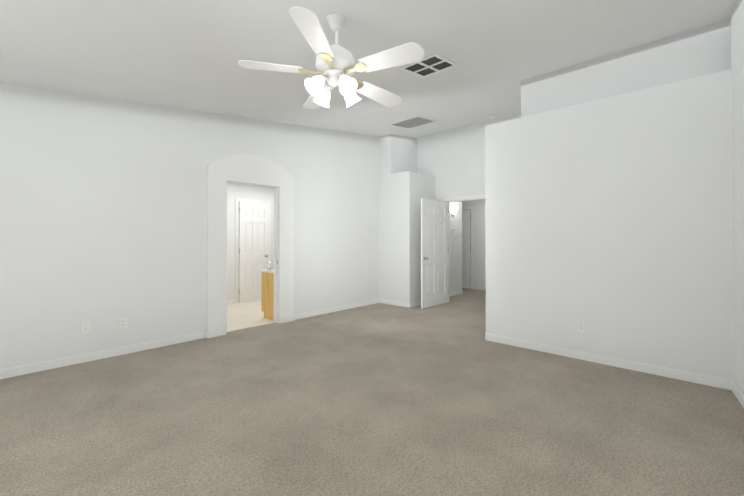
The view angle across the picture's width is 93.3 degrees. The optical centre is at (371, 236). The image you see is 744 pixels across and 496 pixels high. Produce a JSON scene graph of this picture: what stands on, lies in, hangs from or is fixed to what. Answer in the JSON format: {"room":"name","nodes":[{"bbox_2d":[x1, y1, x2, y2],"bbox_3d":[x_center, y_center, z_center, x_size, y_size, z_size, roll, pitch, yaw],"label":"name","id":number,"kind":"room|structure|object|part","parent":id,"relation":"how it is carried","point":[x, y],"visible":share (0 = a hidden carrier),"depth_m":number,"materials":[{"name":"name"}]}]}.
{"room":"empty bedroom","nodes":[
{"label":"empty bedroom","id":0,"kind":"room"},
{"bbox_2d":[0,83,379,369],"bbox_3d":[-1.679,-0.415,5.165,0.167,3.481,7.390,0,-1,43],"label":"wall","id":1,"kind":"structure","parent":0,"point":[112,211],"depth_m":4.11,"materials":[{"name":"paint"}]},
{"bbox_2d":[80,322,89,334],"bbox_3d":[-2.993,0.960,3.672,0.022,0.125,0.082,0,-1,43],"label":"outlet plate","id":2,"kind":"object","parent":1,"relation":"attached to","point":[84,327],"visible":1,"depth_m":3.67,"materials":[{"name":"white plastic"}]},
{"bbox_2d":[0,331,205,378],"bbox_3d":[-3.107,1.271,3.553,0.012,0.085,2.803,0,-1,43],"label":"baseboard","id":3,"kind":"structure","parent":1,"relation":"attached to","point":[36,367],"depth_m":3.72,"materials":[{"name":"white wood"}]},
{"bbox_2d":[119,317,127,328],"bbox_3d":[-2.774,0.966,3.918,0.011,0.125,0.082,0,-1,43],"label":"electrical outlet","id":4,"kind":"object","parent":1,"relation":"attached to","point":[123,322],"visible":1,"depth_m":3.92,"materials":[{"name":"white plastic"}]},
{"bbox_2d":[225,179,280,333],"bbox_3d":[-1.766,0.245,5.092,0.181,2.160,0.925,0,-1,43],"label":"door frame","id":5,"kind":"structure","parent":1,"relation":"attached to","point":[277,251],"depth_m":5.37,"materials":[{"name":"white wood"}]},
{"bbox_2d":[294,298,379,319],"bbox_3d":[-0.549,1.292,6.331,0.014,0.085,2.084,0,-1,43],"label":"baseboard","id":6,"kind":"structure","parent":1,"relation":"attached to","point":[328,310],"depth_m":6.20,"materials":[{"name":"white wood"}]},
{"bbox_2d":[380,299,407,306],"bbox_3d":[0.424,1.295,6.844,0.690,0.085,0.012,0,-1,43],"label":"baseboard","id":7,"kind":"structure","parent":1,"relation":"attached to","point":[391,302],"depth_m":6.84,"materials":[{"name":"white wood"}]},
{"bbox_2d":[227,182,273,299],"bbox_3d":[-2.702,0.040,7.156,0.100,2.600,3.300,0,-1,43],"label":"wall","id":8,"kind":"structure","parent":0,"point":[237,190],"depth_m":7.03,"materials":[{"name":"paint"}]},
{"bbox_2d":[227,299,234,303],"bbox_3d":[-3.223,1.293,6.498,0.012,0.085,1.440,0,-1,43],"label":"baseboard","id":9,"kind":"structure","parent":8,"relation":"attached to","point":[230,301],"depth_m":6.96,"materials":[{"name":"white wood"}]},
{"bbox_2d":[235,201,238,302],"bbox_3d":[-2.711,0.317,7.057,0.018,2.045,0.065,0,-1,43],"label":"door frame","id":10,"kind":"structure","parent":8,"relation":"attached to","point":[236,251],"depth_m":7.05,"materials":[{"name":"white wood"}]},
{"bbox_2d":[235,198,270,203],"bbox_3d":[-2.466,-0.736,7.331,0.018,0.065,0.790,0,-1,43],"label":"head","id":11,"kind":"object","parent":8,"relation":"attached to","point":[252,200],"visible":1,"depth_m":7.30},
{"bbox_2d":[239,202,268,302],"bbox_3d":[-2.429,0.318,7.286,0.113,2.030,0.656,0,-1,43],"label":"bathroom door","id":12,"kind":"structure","parent":8,"relation":"in","point":[253,239],"depth_m":7.27,"materials":[{"name":"white wood"}]},
{"bbox_2d":[269,204,270,268],"bbox_3d":[-2.220,0.321,7.590,0.018,2.045,0.065,0,-1,43],"label":"door frame","id":13,"kind":"structure","parent":8,"relation":"attached to","point":[270,233],"depth_m":7.60,"materials":[{"name":"white wood"}]},
{"bbox_2d":[227,300,274,331],"bbox_3d":[-1.994,1.342,6.495,2.225,0.026,3.300,0,-1,43],"label":"floor","id":14,"kind":"structure","parent":0,"point":[245,315],"depth_m":5.81,"materials":[{"name":"beige tile"}]},
{"bbox_2d":[261,273,273,319],"bbox_3d":[-1.116,0.958,6.223,0.443,0.750,1.615,0,-1,43],"label":"bathroom vanity","id":15,"kind":"object","parent":14,"relation":"on","point":[267,300],"depth_m":5.64,"materials":[{"name":"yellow wood"}]},
{"bbox_2d":[260,269,273,272],"bbox_3d":[-1.126,0.566,6.225,0.456,0.035,1.630,0,-1,43],"label":"countertop","id":16,"kind":"structure","parent":15,"relation":"on","point":[261,270],"depth_m":5.66,"materials":[{"name":"white stone"}]},
{"bbox_2d":[267,261,273,269],"bbox_3d":[-1.662,0.473,5.740,0.145,0.140,0.148,0,-1,43],"label":"bathroom faucet","id":17,"kind":"object","parent":16,"relation":"on","point":[269,265],"visible":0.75,"depth_m":5.70,"materials":[{"name":"silver metal"}]},
{"bbox_2d":[0,0,737,137],"bbox_3d":[0.520,-1.784,3.102,6.250,1.018,7.480,0,-1,43],"label":"ceiling","id":18,"kind":"structure","parent":0,"point":[186,54],"depth_m":3.08,"materials":[{"name":"paint"}]},
{"bbox_2d":[238,7,423,108],"bbox_3d":[-0.241,-1.302,2.626,1.322,0.645,1.267,0,6,43],"label":"ceiling fan","id":19,"kind":"object","parent":18,"relation":"hanging from","point":[336,65],"visible":1,"depth_m":2.50,"materials":[{"name":"white metal"}]},
{"bbox_2d":[388,116,438,128],"bbox_3d":[0.718,-1.976,6.117,0.640,0.014,0.620,0,6,43],"label":"ceiling vent","id":20,"kind":"object","parent":18,"relation":"in","point":[413,122],"visible":1,"depth_m":6.09,"materials":[{"name":"white metal"}]},
{"bbox_2d":[399,53,457,77],"bbox_3d":[0.593,-1.768,3.661,0.440,0.012,0.440,0,6,43],"label":"ceiling vent","id":21,"kind":"object","parent":18,"relation":"in","point":[430,65],"visible":0.96,"depth_m":3.65,"materials":[{"name":"white metal"}]},
{"bbox_2d":[0,288,743,495],"bbox_3d":[1.208,1.343,4.159,6.700,0.050,10.000,0,-1,43],"label":"floor","id":22,"kind":"structure","parent":0,"point":[383,399],"depth_m":2.49,"materials":[{"name":"beige carpet"}]},
{"bbox_2d":[379,134,416,299],"bbox_3d":[0.563,-0.392,7.347,0.290,3.467,0.900,0,-1,43],"label":"wall","id":23,"kind":"structure","parent":0,"point":[397,153],"depth_m":7.04,"materials":[{"name":"paint"}]},
{"bbox_2d":[391,171,434,302],"bbox_3d":[0.839,0.055,7.090,0.460,2.570,0.900,0,-1,43],"label":"wall","id":24,"kind":"structure","parent":0,"point":[410,190],"depth_m":6.76,"materials":[{"name":"paint"}]},
{"bbox_2d":[449,202,461,291],"bbox_3d":[1.723,0.046,7.874,0.238,2.600,1.210,0,-1,43],"label":"wall","id":25,"kind":"structure","parent":0,"point":[455,221],"depth_m":8.09,"materials":[{"name":"paint"}]},
{"bbox_3d":[1.877,-0.554,7.961,0.123,0.210,0.236,0,-1,43],"label":"hall sconce","id":26,"kind":"part","parent":25,"relation":"part of","materials":[{"name":"white glass"}]},
{"bbox_2d":[417,114,520,200],"bbox_3d":[1.806,-0.402,6.896,2.730,3.482,0.120,0,-1,43],"label":"wall","id":27,"kind":"structure","parent":0,"point":[465,161],"depth_m":6.95,"materials":[{"name":"paint"}]},
{"bbox_2d":[408,301,420,307],"bbox_3d":[1.010,1.296,6.916,0.014,0.085,0.912,0,-1,43],"label":"baseboard","id":28,"kind":"structure","parent":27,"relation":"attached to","point":[417,303],"depth_m":6.69,"materials":[{"name":"white wood"}]},
{"bbox_2d":[419,198,448,308],"bbox_3d":[1.212,0.315,6.749,0.175,2.020,0.866,0,-1,44],"label":"entry door","id":29,"kind":"structure","parent":27,"relation":"in","point":[433,258],"depth_m":6.70,"materials":[{"name":"white wood"}]},
{"bbox_2d":[448,202,449,301],"bbox_3d":[1.537,0.324,7.139,0.018,2.032,0.120,0,-1,43],"label":"door frame","id":30,"kind":"structure","parent":27,"relation":"attached to","point":[448,257],"depth_m":7.15,"materials":[{"name":"white wood"}]},
{"bbox_2d":[450,290,462,295],"bbox_3d":[1.724,1.303,7.856,0.012,0.085,1.200,0,-1,43],"label":"baseboard","id":31,"kind":"structure","parent":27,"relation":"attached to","point":[456,292],"depth_m":8.07,"materials":[{"name":"white wood"}]},
{"bbox_2d":[443,194,484,200],"bbox_3d":[1.808,-0.745,6.805,1.010,0.065,0.015,0,-1,43],"label":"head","id":32,"kind":"object","parent":27,"relation":"attached to","point":[464,197],"visible":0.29,"depth_m":6.81},
{"bbox_2d":[446,198,484,202],"bbox_3d":[1.854,-0.703,6.855,0.880,0.018,0.120,0,-1,43],"label":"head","id":33,"kind":"object","parent":27,"relation":"attached to","point":[466,200],"visible":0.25,"depth_m":6.81},
{"bbox_2d":[462,200,485,289],"bbox_3d":[2.898,0.052,8.810,2.440,2.600,0.120,0,-1,43],"label":"wall","id":34,"kind":"structure","parent":0,"point":[479,263],"depth_m":8.90,"materials":[{"name":"paint"}]},
{"bbox_2d":[462,210,470,288],"bbox_3d":[2.247,0.333,9.308,0.766,2.030,0.175,0,-1,38],"label":"end door","id":35,"kind":"structure","parent":34,"relation":"in","point":[466,248],"depth_m":9.13,"materials":[{"name":"white wood"}]},
{"bbox_2d":[471,209,473,288],"bbox_3d":[2.568,0.329,9.018,0.070,2.050,0.018,0,-1,43],"label":"door frame","id":36,"kind":"structure","parent":34,"relation":"attached to","point":[472,276],"depth_m":9.01,"materials":[{"name":"white wood"}]},
{"bbox_2d":[485,69,733,379],"bbox_3d":[3.066,-0.050,4.409,2.490,2.740,2.070,0,-1,43],"label":"wall","id":37,"kind":"structure","parent":0,"point":[609,221],"depth_m":3.52,"materials":[{"name":"paint"}]},
{"bbox_2d":[577,320,585,332],"bbox_3d":[2.233,0.960,3.754,0.082,0.125,0.011,0,-1,43],"label":"electrical outlet","id":38,"kind":"object","parent":37,"relation":"attached to","point":[581,327],"visible":1,"depth_m":3.75,"materials":[{"name":"white plastic"}]},
{"bbox_2d":[484,333,733,389],"bbox_3d":[2.254,1.272,3.732,2.222,0.085,0.012,0,-1,43],"label":"baseboard","id":39,"kind":"structure","parent":37,"relation":"attached to","point":[717,382],"depth_m":3.51,"materials":[{"name":"white wood"}]},
{"bbox_2d":[521,19,730,116],"bbox_3d":[3.268,-1.791,4.358,2.106,0.741,1.890,0,-1,43],"label":"wall","id":40,"kind":"structure","parent":0,"point":[701,51],"depth_m":3.60,"materials":[{"name":"paint"}]},
{"bbox_2d":[731,0,743,393],"bbox_3d":[1.552,-0.325,0.806,0.120,3.237,5.375,0,-1,36],"label":"wall","id":41,"kind":"structure","parent":0,"point":[737,39],"depth_m":2.84,"materials":[{"name":"paint"}]},
{"bbox_2d":[732,381,743,407],"bbox_3d":[1.527,1.251,0.868,0.012,0.085,5.224,0,-1,36],"label":"baseboard","id":42,"kind":"structure","parent":41,"relation":"attached to","point":[737,392],"depth_m":2.81,"materials":[{"name":"white wood"}]}
]}

